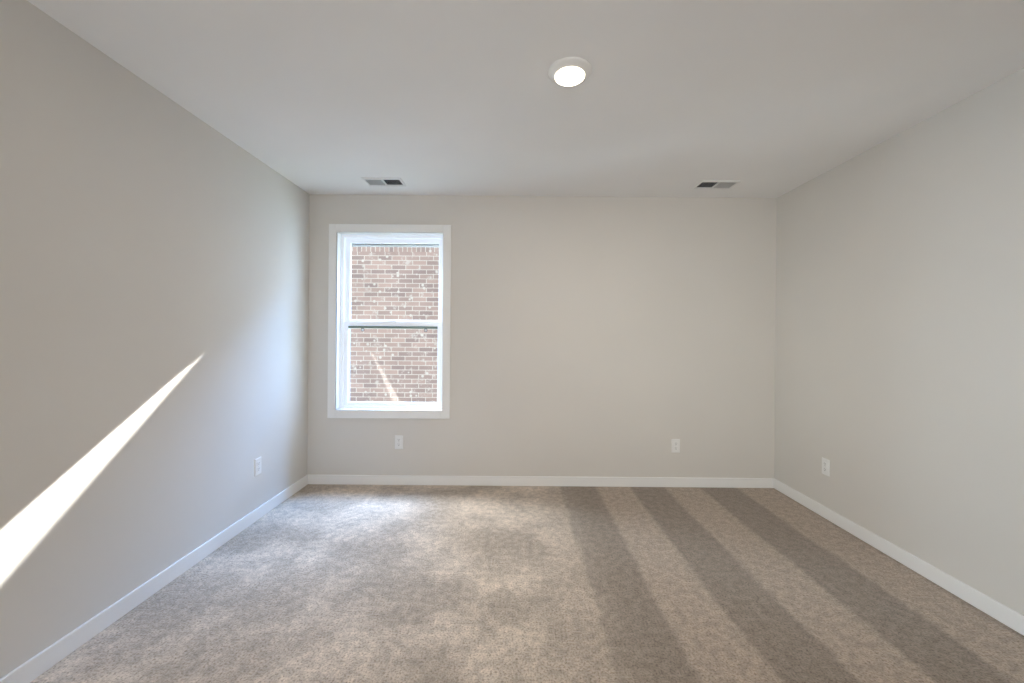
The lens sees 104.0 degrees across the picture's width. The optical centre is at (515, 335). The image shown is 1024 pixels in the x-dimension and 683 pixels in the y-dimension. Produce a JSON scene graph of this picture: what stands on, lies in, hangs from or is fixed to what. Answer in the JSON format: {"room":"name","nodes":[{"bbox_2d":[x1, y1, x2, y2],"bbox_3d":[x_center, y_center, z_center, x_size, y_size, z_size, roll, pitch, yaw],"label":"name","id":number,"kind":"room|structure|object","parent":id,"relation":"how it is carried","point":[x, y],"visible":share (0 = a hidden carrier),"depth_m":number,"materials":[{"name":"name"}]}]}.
{"room":"empty bedroom","nodes":[
{"label":"empty bedroom","id":0,"kind":"room"},
{"bbox_2d":[0,0,309,677],"bbox_3d":[-1.819,0.027,0.890,0.140,2.540,5.461,0,0,0],"label":"wall","id":1,"kind":"structure","parent":0,"point":[154,286],"depth_m":1.78,"materials":[{"name":"paint"}]},
{"bbox_2d":[0,474,308,682],"bbox_3d":[-1.752,1.208,0.836,0.013,0.080,5.071,0,0,0],"label":"baseboard","id":2,"kind":"structure","parent":1,"relation":"attached to","point":[40,663],"depth_m":1.82,"materials":[{"name":"white paint"}]},
{"bbox_2d":[254,457,260,476],"bbox_3d":[-1.752,0.888,2.720,0.008,0.114,0.070,0,0,0],"label":"outlet","id":3,"kind":"object","parent":1,"relation":"attached to","point":[257,466],"visible":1,"depth_m":2.71,"materials":[{"name":"white plastic"}]},
{"bbox_2d":[27,0,1023,197],"bbox_3d":[0.229,-1.199,0.810,4.536,0.045,5.621,0,0,0],"label":"ceiling","id":4,"kind":"structure","parent":0,"point":[757,98],"depth_m":1.85,"materials":[{"name":"paint"}]},
{"bbox_2d":[361,177,405,186],"bbox_3d":[-1.014,-1.182,3.080,0.300,0.009,0.170,0,0,0],"label":"ceiling vent","id":5,"kind":"object","parent":4,"relation":"in","point":[386,181],"visible":1,"depth_m":3.07,"materials":[{"name":"white metal"}]},
{"bbox_2d":[548,57,591,86],"bbox_3d":[0.239,-1.157,1.781,0.193,0.038,0.193,0,0,0],"label":"recessed light","id":6,"kind":"object","parent":4,"relation":"in","point":[569,71],"visible":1,"depth_m":1.74,"materials":[{"name":"white plastic"}]},
{"bbox_2d":[692,180,740,188],"bbox_3d":[1.540,-1.161,3.080,0.300,0.009,0.170,0,0,0],"label":"ceiling vent","id":7,"kind":"object","parent":4,"relation":"in","point":[715,184],"visible":1,"depth_m":3.07,"materials":[{"name":"white metal"}]},
{"bbox_2d":[30,484,1023,682],"bbox_3d":[0.208,1.324,0.810,4.536,0.120,5.621,0,0,0],"label":"floor","id":8,"kind":"structure","parent":0,"point":[322,583],"depth_m":1.90,"materials":[{"name":"beige carpet"}]},
{"bbox_2d":[307,194,776,477],"bbox_3d":[0.219,0.044,3.496,4.216,2.540,0.250,0,0,0],"label":"wall","id":9,"kind":"structure","parent":0,"point":[612,336],"depth_m":3.37,"materials":[{"name":"paint"}]},
{"bbox_2d":[335,232,442,410],"bbox_3d":[-1.063,-0.121,3.487,0.912,1.514,0.267,0,0,0],"label":"liner","id":10,"kind":"object","parent":9,"relation":"in","point":[338,325],"visible":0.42,"depth_m":3.40,"materials":[{"name":"white paint"}]},
{"bbox_2d":[340,235,442,408],"bbox_3d":[-1.063,-0.121,3.483,0.892,1.494,0.085,0,0,0],"label":"window unit","id":11,"kind":"structure","parent":10,"relation":"in","point":[347,322],"depth_m":3.47,"materials":[{"name":"white plastic"}]},
{"bbox_2d":[327,224,450,418],"bbox_3d":[-1.063,-0.121,3.362,1.026,1.628,0.018,0,0,0],"label":"window casing","id":12,"kind":"structure","parent":9,"relation":"in","point":[334,230],"depth_m":3.35,"materials":[{"name":"white paint"}]},
{"bbox_2d":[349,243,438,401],"bbox_3d":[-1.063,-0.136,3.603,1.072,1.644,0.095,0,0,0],"label":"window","id":13,"kind":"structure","parent":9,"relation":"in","point":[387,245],"depth_m":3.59,"materials":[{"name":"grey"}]},
{"bbox_2d":[395,435,402,448],"bbox_3d":[-0.985,0.896,3.367,0.070,0.114,0.008,0,0,0],"label":"electrical outlet","id":14,"kind":"object","parent":9,"relation":"attached to","point":[398,441],"visible":1,"depth_m":3.37,"materials":[{"name":"white plastic"}]},
{"bbox_2d":[308,474,773,487],"bbox_3d":[0.209,1.224,3.365,3.910,0.080,0.013,0,0,0],"label":"baseboard","id":15,"kind":"structure","parent":9,"relation":"attached to","point":[544,481],"depth_m":3.36,"materials":[{"name":"white paint"}]},
{"bbox_2d":[671,439,679,452],"bbox_3d":[1.345,0.927,3.367,0.070,0.114,0.008,0,0,0],"label":"electrical outlet","id":16,"kind":"object","parent":9,"relation":"attached to","point":[675,447],"visible":1,"depth_m":3.37,"materials":[{"name":"white plastic"}]},
{"bbox_2d":[774,68,1023,615],"bbox_3d":[2.257,0.060,0.890,0.140,2.540,5.461,0,0,0],"label":"wall","id":17,"kind":"structure","parent":0,"point":[899,371],"depth_m":2.17,"materials":[{"name":"paint"}]},
{"bbox_2d":[822,457,829,476],"bbox_3d":[2.176,0.922,2.813,0.008,0.114,0.070,0,0,0],"label":"outlet","id":18,"kind":"object","parent":17,"relation":"attached to","point":[825,466],"visible":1,"depth_m":2.81,"materials":[{"name":"white plastic"}]},
{"bbox_2d":[773,478,1023,635],"bbox_3d":[2.171,1.240,0.836,0.013,0.080,5.071,0,0,0],"label":"baseboard","id":19,"kind":"structure","parent":17,"relation":"attached to","point":[1001,613],"depth_m":2.15,"materials":[{"name":"white paint"}]},
{"label":"outside","id":20,"kind":"structure","parent":0,"visible":0},
{"bbox_3d":[-0.015,1.862,21.810,60.000,0.100,36.379,0,0,0],"label":"ground","id":21,"kind":"structure","parent":20,"visible":0},
{"bbox_2d":[350,247,438,401],"bbox_3d":[-4.588,-1.443,9.421,11.202,6.435,7.000,0,0,0],"label":"brick wall","id":22,"kind":"structure","parent":21,"relation":"on","point":[395,306],"depth_m":5.92,"materials":[{"name":"brown brick"}]}
]}

